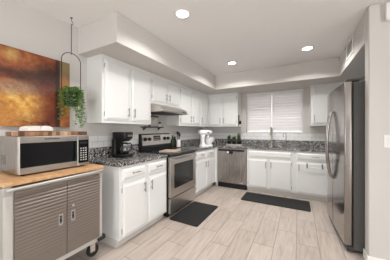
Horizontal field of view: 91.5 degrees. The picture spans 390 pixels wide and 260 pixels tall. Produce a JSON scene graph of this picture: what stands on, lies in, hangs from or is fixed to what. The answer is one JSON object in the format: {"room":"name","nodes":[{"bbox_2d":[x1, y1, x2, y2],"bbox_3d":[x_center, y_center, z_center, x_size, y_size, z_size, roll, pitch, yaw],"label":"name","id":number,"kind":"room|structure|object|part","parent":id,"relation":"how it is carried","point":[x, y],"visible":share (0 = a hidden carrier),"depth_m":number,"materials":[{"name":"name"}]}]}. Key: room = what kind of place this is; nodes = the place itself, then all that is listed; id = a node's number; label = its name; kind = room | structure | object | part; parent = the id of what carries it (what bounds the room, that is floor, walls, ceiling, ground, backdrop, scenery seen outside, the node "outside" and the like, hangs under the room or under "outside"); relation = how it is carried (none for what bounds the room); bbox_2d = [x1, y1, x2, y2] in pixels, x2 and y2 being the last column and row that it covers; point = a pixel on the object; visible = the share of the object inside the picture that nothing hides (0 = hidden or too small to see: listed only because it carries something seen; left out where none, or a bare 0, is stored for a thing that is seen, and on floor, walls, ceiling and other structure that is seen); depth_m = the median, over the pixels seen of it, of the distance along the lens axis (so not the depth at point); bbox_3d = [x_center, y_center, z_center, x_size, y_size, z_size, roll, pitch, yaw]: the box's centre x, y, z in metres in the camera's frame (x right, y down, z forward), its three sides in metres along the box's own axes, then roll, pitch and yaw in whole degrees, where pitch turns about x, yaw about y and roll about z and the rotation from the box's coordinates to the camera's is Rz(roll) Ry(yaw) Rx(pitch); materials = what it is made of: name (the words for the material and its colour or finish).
{"room":"kitchen","nodes":[
{"label":"kitchen","id":0,"kind":"room"},
{"bbox_2d":[0,0,202,171],"bbox_3d":[-1.514,0.047,2.009,0.120,2.440,7.280,0,0,29],"label":"wall","id":1,"kind":"structure","parent":0,"point":[25,27],"depth_m":1.99,"materials":[{"name":"grey paint"}]},
{"bbox_2d":[0,44,69,126],"bbox_3d":[-1.613,-0.378,1.661,0.034,0.693,0.965,0,0,29],"label":"canvas painting","id":2,"kind":"object","parent":1,"relation":"attached to","point":[30,83],"visible":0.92,"depth_m":1.77,"materials":[{"name":"fabric"}]},
{"bbox_2d":[89,144,138,158],"bbox_3d":[-1.096,0.287,2.628,0.020,0.130,0.844,0,0,29],"label":"upstand","id":3,"kind":"object","parent":1,"relation":"attached to","point":[100,152],"visible":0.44,"depth_m":2.45,"materials":[{"name":"stone"}]},
{"bbox_2d":[87,54,150,124],"bbox_3d":[-0.956,-0.473,2.560,0.333,0.783,0.812,0,0,29],"label":"upper cabinet","id":4,"kind":"object","parent":1,"relation":"attached to","point":[118,92],"visible":1,"depth_m":2.31,"materials":[{"name":"white paint"}]},
{"bbox_3d":[-0.944,-0.465,2.329,0.022,0.696,0.352,0,0,29],"label":"door","id":5,"kind":"part","parent":4,"relation":"part of","materials":[{"name":"white paint"}]},
{"bbox_3d":[-0.755,-0.465,2.674,0.022,0.696,0.355,0,0,29],"label":"door","id":6,"kind":"part","parent":4,"relation":"part of","materials":[{"name":"white paint"}]},
{"bbox_2d":[89,133,199,147],"bbox_3d":[-0.539,0.146,3.664,0.008,0.149,3.200,0,0,29],"label":"tile","id":7,"kind":"structure","parent":1,"relation":"attached to","point":[94,141],"depth_m":2.56,"materials":[{"name":"white tile"}]},
{"bbox_2d":[140,126,163,130],"bbox_3d":[-0.722,-0.023,3.246,0.085,0.070,0.490,0,0,29],"label":"wall shelf","id":8,"kind":"object","parent":1,"relation":"attached to","point":[144,127],"visible":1,"depth_m":3.11,"materials":[{"name":"black metal"}]},
{"bbox_2d":[148,116,158,126],"bbox_3d":[-0.712,-0.144,3.268,0.070,0.195,0.204,0,0,29],"label":"tin","id":9,"kind":"object","parent":8,"relation":"on","point":[154,119],"visible":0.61,"depth_m":3.24,"materials":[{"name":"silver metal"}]},
{"bbox_2d":[151,73,178,107],"bbox_3d":[-0.579,-0.635,3.253,0.333,0.460,0.762,0,0,29],"label":"upper cabinet","id":10,"kind":"object","parent":1,"relation":"attached to","point":[164,91],"visible":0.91,"depth_m":3.12,"materials":[{"name":"white paint"}]},
{"bbox_3d":[-0.562,-0.626,3.029,0.022,0.373,0.345,0,0,29],"label":"door","id":11,"kind":"part","parent":10,"relation":"part of","materials":[{"name":"white paint"}]},
{"bbox_3d":[-0.385,-0.626,3.354,0.022,0.373,0.345,0,0,29],"label":"door","id":12,"kind":"part","parent":10,"relation":"part of","materials":[{"name":"white paint"}]},
{"bbox_2d":[151,103,187,115],"bbox_3d":[-0.513,-0.337,3.218,0.478,0.135,0.758,0,0,29],"label":"range hood","id":13,"kind":"object","parent":1,"relation":"attached to","point":[157,109],"visible":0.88,"depth_m":3.02,"materials":[{"name":"silver metal"}]},
{"bbox_2d":[167,84,207,126],"bbox_3d":[-0.083,-0.473,4.162,0.333,0.783,1.305,0,0,29],"label":"upper cabinet","id":14,"kind":"object","parent":1,"relation":"attached to","point":[195,102],"visible":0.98,"depth_m":3.93,"materials":[{"name":"white paint"}]},
{"bbox_3d":[-0.178,-0.465,3.735,0.022,0.696,0.375,0,0,29],"label":"door","id":15,"kind":"part","parent":14,"relation":"part of","materials":[{"name":"white paint"}]},
{"bbox_3d":[0.016,-0.465,4.091,0.022,0.696,0.365,0,0,29],"label":"door","id":16,"kind":"part","parent":14,"relation":"part of","materials":[{"name":"white paint"}]},
{"bbox_3d":[0.213,-0.465,4.453,0.022,0.696,0.370,0,0,29],"label":"door","id":17,"kind":"part","parent":14,"relation":"part of","materials":[{"name":"white paint"}]},
{"bbox_2d":[180,139,199,146],"bbox_3d":[-0.152,0.287,4.360,0.020,0.130,1.563,0,0,29],"label":"upstand","id":18,"kind":"object","parent":1,"relation":"attached to","point":[191,141],"visible":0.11,"depth_m":4.39,"materials":[{"name":"stone"}]},
{"bbox_2d":[78,11,214,90],"bbox_3d":[-0.456,-1.020,3.134,0.661,0.306,2.523,0,0,29],"label":"soffit","id":19,"kind":"structure","parent":0,"point":[114,35],"depth_m":2.21,"materials":[{"name":"grey paint"}]},
{"bbox_2d":[18,0,389,74],"bbox_3d":[0.871,-1.223,0.710,5.550,0.100,7.280,0,0,29],"label":"ceiling","id":20,"kind":"structure","parent":0,"point":[254,34],"depth_m":2.11,"materials":[{"name":"white paint"}]},
{"bbox_2d":[56,17,86,127],"bbox_3d":[-1.295,-0.597,1.991,0.254,1.150,0.273,0,0,-16],"label":"hanging planter","id":21,"kind":"object","parent":20,"relation":"hanging from","point":[71,97],"visible":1,"depth_m":1.94,"materials":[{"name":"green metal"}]},
{"bbox_3d":[-1.292,-0.318,1.988,0.151,0.140,0.151,0,0,29],"label":"pot","id":22,"kind":"part","parent":21,"relation":"part of","materials":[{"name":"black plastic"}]},
{"bbox_2d":[173,8,191,18],"bbox_3d":[-0.126,-1.169,1.918,0.184,0.007,0.184,0,0,29],"label":"recessed light","id":23,"kind":"object","parent":20,"relation":"in","point":[180,13],"visible":1,"depth_m":1.91,"materials":[{"name":"white plastic"}]},
{"bbox_2d":[176,10,188,17],"bbox_3d":[-0.126,-1.170,1.918,0.122,0.004,0.122,0,0,29],"label":"diffuser","id":24,"kind":"object","parent":23,"relation":"attached to","point":[179,13],"depth_m":1.92,"materials":[{"name":"white plastic"}]},
{"bbox_2d":[227,61,236,64],"bbox_3d":[0.648,-1.169,3.331,0.184,0.007,0.184,0,0,29],"label":"recessed light","id":25,"kind":"object","parent":20,"relation":"in","point":[230,62],"visible":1,"depth_m":3.33,"materials":[{"name":"white plastic"}]},
{"bbox_2d":[300,45,314,50],"bbox_3d":[1.611,-1.169,2.727,0.184,0.007,0.184,0,0,29],"label":"recessed light","id":26,"kind":"object","parent":20,"relation":"in","point":[306,48],"visible":1,"depth_m":2.73,"materials":[{"name":"white plastic"}]},
{"bbox_2d":[64,182,364,259],"bbox_3d":[0.871,1.307,0.710,5.550,0.080,7.280,0,0,29],"label":"floor","id":27,"kind":"structure","parent":0,"point":[238,229],"depth_m":2.26,"materials":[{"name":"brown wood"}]},
{"bbox_2d":[0,164,105,259],"bbox_3d":[-1.288,0.809,1.694,0.547,0.915,0.769,0,0,29],"label":"cabinet","id":28,"kind":"object","parent":27,"relation":"on","point":[56,214],"visible":0.98,"depth_m":1.50,"materials":[{"name":"silver metal"}]},
{"bbox_3d":[-1.156,0.733,1.447,0.016,0.616,0.332,0,0,29],"label":"door","id":29,"kind":"part","parent":28,"relation":"part of","materials":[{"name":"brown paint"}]},
{"bbox_2d":[0,164,103,187],"bbox_3d":[-1.308,0.367,1.691,0.516,0.030,0.733,0,0,29],"label":"countertop","id":30,"kind":"structure","parent":28,"relation":"on","point":[6,179],"depth_m":1.50,"materials":[{"name":"brown wood"}]},
{"bbox_2d":[0,135,88,175],"bbox_3d":[-1.337,0.201,1.735,0.413,0.303,0.543,0,0,29],"label":"microwave","id":31,"kind":"object","parent":30,"relation":"on","point":[19,155],"visible":0.98,"depth_m":1.55,"materials":[{"name":"silver metal"}]},
{"bbox_2d":[5,131,86,135],"bbox_3d":[-1.322,0.031,1.734,0.270,0.034,0.525,0,0,29],"label":"cutting board","id":32,"kind":"object","parent":31,"relation":"on","point":[54,133],"visible":0.96,"depth_m":1.59,"materials":[{"name":"brown wood"}]},
{"bbox_2d":[18,126,53,131],"bbox_3d":[-1.391,-0.011,1.669,0.170,0.050,0.190,0,0,29],"label":"open book","id":33,"kind":"object","parent":32,"relation":"on","point":[23,128],"visible":1,"depth_m":1.61,"materials":[{"name":"white paper"}]},
{"bbox_3d":[-1.217,0.194,1.605,0.022,0.288,0.425,0,0,29],"label":"door","id":34,"kind":"part","parent":31,"relation":"part of","materials":[{"name":"silver metal"}]},
{"bbox_3d":[-1.207,0.195,1.600,0.002,0.188,0.412,0,0,29],"label":"door glass","id":35,"kind":"part","parent":31,"relation":"part of","materials":[{"name":"black glass"}]},
{"bbox_3d":[-1.087,0.194,1.844,0.022,0.288,0.111,0,0,29],"label":"control panel","id":36,"kind":"part","parent":31,"relation":"part of","materials":[{"name":"silver metal"}]},
{"bbox_2d":[80,147,86,159],"bbox_3d":[-1.077,0.230,1.836,0.001,0.121,0.063,0,0,29],"label":"keypad","id":37,"kind":"object","parent":31,"relation":"attached to","point":[83,150],"depth_m":1.84,"materials":[{"name":"grey plastic"}]},
{"bbox_3d":[-1.073,0.399,1.556,0.028,0.027,0.699,0,0,28],"label":"rail","id":38,"kind":"part","parent":28,"relation":"part of","materials":[{"name":"grey metal"}]},
{"bbox_3d":[-1.095,0.732,1.552,0.005,0.090,0.034,0,0,29],"label":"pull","id":39,"kind":"part","parent":28,"relation":"part of","materials":[{"name":"silver metal"}]},
{"bbox_3d":[-1.003,0.733,1.728,0.016,0.616,0.296,0,0,29],"label":"door","id":40,"kind":"part","parent":28,"relation":"part of","materials":[{"name":"brown paint"}]},
{"bbox_2d":[89,158,165,247],"bbox_3d":[-0.815,0.830,2.487,0.590,0.875,0.820,0,0,29],"label":"base cabinet","id":41,"kind":"object","parent":27,"relation":"on","point":[133,196],"visible":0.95,"depth_m":2.14,"materials":[{"name":"white paint"}]},
{"bbox_2d":[89,152,167,166],"bbox_3d":[-0.847,0.372,2.493,0.587,0.038,0.844,0,0,29],"label":"countertop","id":42,"kind":"structure","parent":41,"relation":"on","point":[138,157],"depth_m":2.27,"materials":[{"name":"stone"}]},
{"bbox_2d":[112,132,132,157],"bbox_3d":[-0.943,0.190,2.500,0.218,0.325,0.199,0,0,16],"label":"coffee maker","id":43,"kind":"object","parent":42,"relation":"on","point":[120,149],"visible":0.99,"depth_m":2.43,"materials":[{"name":"black plastic"}]},
{"bbox_3d":[-1.022,0.216,2.514,0.060,0.203,0.180,0,0,16],"label":"tank","id":44,"kind":"part","parent":43,"relation":"part of","materials":[{"name":"black plastic"}]},
{"bbox_3d":[-0.693,0.492,2.188,0.022,0.134,0.345,0,0,29],"label":"drawer","id":45,"kind":"part","parent":41,"relation":"part of","materials":[{"name":"white paint"}]},
{"bbox_3d":[-0.693,0.871,2.188,0.022,0.577,0.345,0,0,29],"label":"door","id":46,"kind":"part","parent":41,"relation":"part of","materials":[{"name":"white paint"}]},
{"bbox_3d":[-0.498,0.492,2.547,0.022,0.134,0.363,0,0,29],"label":"drawer","id":47,"kind":"part","parent":41,"relation":"part of","materials":[{"name":"white paint"}]},
{"bbox_3d":[-0.498,0.871,2.547,0.022,0.577,0.363,0,0,29],"label":"door","id":48,"kind":"part","parent":41,"relation":"part of","materials":[{"name":"white paint"}]},
{"bbox_2d":[139,133,196,216],"bbox_3d":[-0.417,0.664,3.178,0.672,1.205,0.763,0,0,29],"label":"range","id":49,"kind":"object","parent":27,"relation":"on","point":[180,165],"visible":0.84,"depth_m":3.01,"materials":[{"name":"silver metal"}]},
{"bbox_3d":[-0.653,0.163,3.306,0.024,0.168,0.739,0,0,29],"label":"control panel","id":50,"kind":"part","parent":49,"relation":"part of","materials":[{"name":"silver metal"}]},
{"bbox_2d":[143,148,194,155],"bbox_3d":[-0.405,0.357,3.171,0.530,0.025,0.763,0,0,29],"label":"cooktop","id":51,"kind":"object","parent":49,"relation":"in","point":[182,152],"depth_m":3.05,"materials":[{"name":"black glass"}]},
{"bbox_2d":[159,149,180,151],"bbox_3d":[-0.401,0.338,3.111,0.280,0.012,0.320,0,0,14],"label":"chopping board","id":52,"kind":"object","parent":49,"relation":"on","point":[165,150],"visible":0.96,"depth_m":3.07,"materials":[{"name":"beige wood"}]},
{"bbox_3d":[-0.188,1.103,3.053,0.040,0.217,0.751,0,0,29],"label":"storage drawer","id":53,"kind":"part","parent":49,"relation":"part of","materials":[{"name":"silver metal"}]},
{"bbox_3d":[-0.187,0.689,3.052,0.042,0.587,0.751,0,0,29],"label":"oven door","id":54,"kind":"part","parent":49,"relation":"part of","materials":[{"name":"silver metal"}]},
{"bbox_3d":[-0.146,0.439,3.030,0.053,0.025,0.663,0,0,29],"label":"oven handle","id":55,"kind":"part","parent":49,"relation":"part of","materials":[{"name":"silver metal"}]},
{"bbox_2d":[170,201,217,226],"bbox_3d":[0.008,1.259,2.911,0.456,0.014,0.750,0,0,29],"label":"floor mat","id":56,"kind":"object","parent":27,"relation":"on","point":[194,214],"visible":1,"depth_m":2.85,"materials":[{"name":"black plastic"}]},
{"bbox_2d":[195,148,214,196],"bbox_3d":[-0.005,0.830,3.975,0.590,0.875,1.022,0,0,29],"label":"base cabinet","id":57,"kind":"object","parent":27,"relation":"on","point":[205,159],"visible":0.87,"depth_m":3.81,"materials":[{"name":"white paint"}]},
{"bbox_3d":[0.119,0.492,3.679,0.022,0.134,0.380,0,0,29],"label":"drawer","id":58,"kind":"part","parent":57,"relation":"part of","materials":[{"name":"white paint"}]},
{"bbox_3d":[0.119,0.871,3.679,0.022,0.577,0.380,0,0,29],"label":"door","id":59,"kind":"part","parent":57,"relation":"part of","materials":[{"name":"white paint"}]},
{"bbox_3d":[0.320,0.492,4.048,0.022,0.134,0.380,0,0,29],"label":"drawer","id":60,"kind":"part","parent":57,"relation":"part of","materials":[{"name":"white paint"}]},
{"bbox_3d":[0.320,0.871,4.048,0.022,0.577,0.380,0,0,29],"label":"door","id":61,"kind":"part","parent":57,"relation":"part of","materials":[{"name":"white paint"}]},
{"bbox_2d":[178,143,324,152],"bbox_3d":[1.391,0.372,3.532,3.524,0.038,1.584,0,0,29],"label":"countertop","id":62,"kind":"structure","parent":57,"relation":"on","point":[196,147],"depth_m":3.83,"materials":[{"name":"stone"}]},
{"bbox_2d":[198,130,214,146],"bbox_3d":[0.239,0.175,4.132,0.390,0.354,0.222,0,0,-37],"label":"stand mixer","id":63,"kind":"object","parent":62,"relation":"on","point":[208,140],"visible":1,"depth_m":4.07,"materials":[{"name":"white plastic"}]},
{"bbox_2d":[204,137,214,143],"bbox_3d":[0.305,0.234,4.183,0.222,0.156,0.222,0,0,29],"label":"bowl","id":64,"kind":"object","parent":63,"relation":"on","point":[208,140],"depth_m":4.10,"materials":[{"name":"white ceramic"}]},
{"bbox_2d":[270,127,275,145],"bbox_3d":[1.688,0.142,4.106,0.127,0.421,0.159,0,0,29],"label":"kitchen faucet","id":65,"kind":"object","parent":62,"relation":"on","point":[272,142],"visible":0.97,"depth_m":4.15,"materials":[{"name":"silver metal"}]},
{"bbox_3d":[0.911,0.338,4.434,0.370,0.028,0.120,0,0,29],"label":"tray","id":66,"kind":"object","parent":62,"relation":"on","visible":0},
{"bbox_2d":[237,133,241,143],"bbox_3d":[1.020,0.206,4.382,0.114,0.282,0.155,0,0,29],"label":"potted herb","id":67,"kind":"object","parent":66,"relation":"on","point":[239,141],"visible":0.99,"depth_m":4.35,"materials":[{"name":"green plant"}]},
{"bbox_3d":[-0.381,0.346,3.765,0.136,0.012,0.280,0,0,29],"label":"wooden tray","id":68,"kind":"object","parent":62,"relation":"on","visible":0},
{"bbox_2d":[171,135,173,147],"bbox_3d":[-0.437,0.219,3.694,0.066,0.240,0.066,0,0,29],"label":"oil bottle","id":69,"kind":"object","parent":68,"relation":"on","point":[172,139],"visible":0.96,"depth_m":3.67,"materials":[{"name":"green glass"}]},
{"bbox_2d":[215,147,217,185],"bbox_3d":[0.494,0.830,4.327,0.060,0.875,0.070,0,0,29],"label":"cabinet filler","id":70,"kind":"object","parent":27,"relation":"on","point":[216,181],"visible":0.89,"depth_m":4.30,"materials":[{"name":"white paint"}]},
{"bbox_2d":[217,148,246,189],"bbox_3d":[0.914,0.832,4.349,0.646,0.870,0.566,0,0,29],"label":"dishwasher","id":71,"kind":"object","parent":27,"relation":"on","point":[231,162],"visible":0.94,"depth_m":4.10,"materials":[{"name":"grey metal"}]},
{"bbox_3d":[0.869,1.217,4.266,0.646,0.100,0.275,0,0,29],"label":"kick plate","id":72,"kind":"part","parent":71,"relation":"part of","materials":[{"name":"black plastic"}]},
{"bbox_2d":[247,149,294,196],"bbox_3d":[1.589,0.830,3.975,0.885,0.875,0.615,0,0,29],"label":"base cabinet","id":73,"kind":"object","parent":27,"relation":"on","point":[268,171],"visible":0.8,"depth_m":3.73,"materials":[{"name":"white paint"}]},
{"bbox_3d":[1.268,0.871,3.851,0.380,0.577,0.022,0,0,29],"label":"door","id":74,"kind":"part","parent":73,"relation":"part of","materials":[{"name":"white paint"}]},
{"bbox_3d":[1.635,0.871,3.651,0.385,0.577,0.022,0,0,29],"label":"door","id":75,"kind":"part","parent":73,"relation":"part of","materials":[{"name":"white paint"}]},
{"bbox_2d":[241,192,310,211],"bbox_3d":[1.418,1.259,3.395,1.096,0.014,0.470,0,0,29],"label":"floor mat","id":76,"kind":"object","parent":27,"relation":"on","point":[296,204],"visible":1,"depth_m":3.33,"materials":[{"name":"black plastic"}]},
{"bbox_2d":[295,151,326,201],"bbox_3d":[2.572,0.830,3.439,1.350,0.875,0.615,0,0,29],"label":"base cabinet","id":77,"kind":"object","parent":27,"relation":"on","point":[310,183],"visible":0.36,"depth_m":3.41,"materials":[{"name":"white paint"}]},
{"bbox_3d":[2.133,0.492,3.380,0.564,0.134,0.022,0,0,29],"label":"drawer","id":78,"kind":"part","parent":77,"relation":"part of","materials":[{"name":"white paint"}]},
{"bbox_3d":[2.133,0.871,3.380,0.564,0.577,0.022,0,0,29],"label":"door","id":79,"kind":"part","parent":77,"relation":"part of","materials":[{"name":"white paint"}]},
{"bbox_2d":[325,78,364,251],"bbox_3d":[2.071,0.369,2.240,0.878,1.795,0.905,0,0,25],"label":"refrigerator","id":80,"kind":"object","parent":27,"relation":"on","point":[345,126],"visible":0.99,"depth_m":1.97,"materials":[{"name":"grey metal"}]},
{"bbox_3d":[1.748,0.187,2.485,0.085,0.864,0.025,0,0,25],"label":"handle","id":81,"kind":"part","parent":80,"relation":"part of","materials":[{"name":"silver metal"}]},
{"bbox_3d":[1.710,0.187,2.404,0.085,0.864,0.025,0,0,25],"label":"handle","id":82,"kind":"part","parent":80,"relation":"part of","materials":[{"name":"silver metal"}]},
{"bbox_3d":[1.884,0.346,2.603,0.073,1.702,0.411,0,0,25],"label":"door","id":83,"kind":"part","parent":80,"relation":"part of","materials":[{"name":"silver metal"}]},
{"bbox_3d":[1.688,0.346,2.191,0.073,1.702,0.486,0,0,25],"label":"door","id":84,"kind":"part","parent":80,"relation":"part of","materials":[{"name":"silver metal"}]},
{"bbox_2d":[203,88,325,140],"bbox_3d":[1.854,0.047,4.251,3.650,2.440,0.120,0,0,29],"label":"wall","id":85,"kind":"structure","parent":0,"point":[307,128],"depth_m":4.16,"materials":[{"name":"grey paint"}]},
{"bbox_2d":[208,92,240,126],"bbox_3d":[0.706,-0.473,4.609,0.737,0.783,0.349,0,0,29],"label":"upper cabinet","id":86,"kind":"object","parent":85,"relation":"attached to","point":[224,109],"visible":1,"depth_m":4.47,"materials":[{"name":"white paint"}]},
{"bbox_3d":[0.491,-0.465,4.579,0.320,0.696,0.022,0,0,29],"label":"door","id":87,"kind":"part","parent":86,"relation":"part of","materials":[{"name":"white paint"}]},
{"bbox_3d":[0.799,-0.465,4.411,0.320,0.696,0.022,0,0,29],"label":"door","id":88,"kind":"part","parent":86,"relation":"part of","materials":[{"name":"white paint"}]},
{"bbox_2d":[204,139,324,147],"bbox_3d":[1.765,0.287,4.218,3.524,0.130,0.020,0,0,29],"label":"upstand","id":89,"kind":"object","parent":85,"relation":"attached to","point":[293,143],"visible":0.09,"depth_m":4.17,"materials":[{"name":"stone"}]},
{"bbox_2d":[205,133,324,140],"bbox_3d":[1.774,0.146,4.222,3.522,0.149,0.008,0,0,29],"label":"tile","id":90,"kind":"structure","parent":85,"relation":"attached to","point":[257,136],"depth_m":4.22,"materials":[{"name":"white tile"}]},
{"bbox_2d":[247,94,302,132],"bbox_3d":[1.775,-0.397,4.311,1.175,0.933,0.050,0,0,29],"label":"window","id":91,"kind":"structure","parent":85,"relation":"in","point":[272,94],"depth_m":4.29,"materials":[{"name":"white plastic"}]},
{"bbox_2d":[247,92,271,132],"bbox_3d":[1.484,-0.401,4.410,0.561,0.918,0.042,0,0,29],"label":"window blind","id":92,"kind":"object","parent":91,"relation":"attached to","point":[259,105],"visible":0.89,"depth_m":4.40,"materials":[{"name":"white plastic"}]},
{"bbox_2d":[272,89,302,132],"bbox_3d":[2.000,-0.401,4.129,0.598,0.918,0.042,0,0,29],"label":"window blind","id":93,"kind":"object","parent":91,"relation":"attached to","point":[287,103],"visible":1,"depth_m":4.12,"materials":[{"name":"white plastic"}]},
{"bbox_3d":[2.002,0.047,4.132,0.594,0.022,0.024,0,0,29],"label":"rail","id":94,"kind":"part","parent":93,"relation":"part of","materials":[{"name":"white plastic"}]},
{"bbox_2d":[310,80,363,125],"bbox_3d":[2.756,-0.473,3.493,1.090,0.783,0.349,0,0,29],"label":"upper cabinet","id":95,"kind":"object","parent":85,"relation":"attached to","point":[319,93],"visible":0.38,"depth_m":3.56,"materials":[{"name":"white paint"}]},
{"bbox_3d":[2.457,-0.465,3.509,0.490,0.696,0.022,0,0,29],"label":"door","id":96,"kind":"part","parent":95,"relation":"part of","materials":[{"name":"white paint"}]},
{"bbox_2d":[199,57,364,94],"bbox_3d":[1.590,-1.020,3.892,3.530,0.306,0.764,0,0,29],"label":"soffit","id":97,"kind":"structure","parent":0,"point":[305,74],"depth_m":3.54,"materials":[{"name":"grey paint"}]},
{"bbox_2d":[340,13,364,75],"bbox_3d":[2.326,-1.020,2.305,0.720,0.306,1.318,0,0,29],"label":"soffit","id":98,"kind":"structure","parent":0,"point":[355,64],"depth_m":2.37,"materials":[{"name":"grey paint"}]},
{"bbox_2d":[346,35,352,60],"bbox_3d":[1.988,-1.046,2.448,0.008,0.215,0.340,0,0,29],"label":"air vent","id":99,"kind":"object","parent":98,"relation":"attached to","point":[351,38],"visible":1,"depth_m":2.43,"materials":[{"name":"white metal"}]},
{"bbox_2d":[365,1,389,259],"bbox_3d":[2.815,0.047,1.218,2.620,2.440,0.125,0,0,29],"label":"wall","id":100,"kind":"structure","parent":0,"point":[377,31],"depth_m":1.76,"materials":[{"name":"grey paint"}]},
{"bbox_2d":[363,248,383,259],"bbox_3d":[2.807,1.224,1.215,2.632,0.085,0.137,0,0,29],"label":"baseboard","id":101,"kind":"structure","parent":100,"relation":"attached to","point":[365,255],"depth_m":1.78,"materials":[{"name":"white paint"}]},
{"bbox_2d":[384,135,389,147],"bbox_3d":[1.777,0.102,1.706,0.120,0.116,0.009,0,0,29],"label":"light switch","id":102,"kind":"object","parent":100,"relation":"attached to","point":[386,137],"visible":1,"depth_m":1.72,"materials":[{"name":"white plastic"}]},
{"bbox_2d":[385,2,389,21],"bbox_3d":[1.818,-1.063,1.665,0.216,0.160,0.042,0,0,29],"label":"door chime","id":103,"kind":"object","parent":100,"relation":"attached to","point":[387,5],"visible":1,"depth_m":1.70,"materials":[{"name":"white plastic"}]}
]}

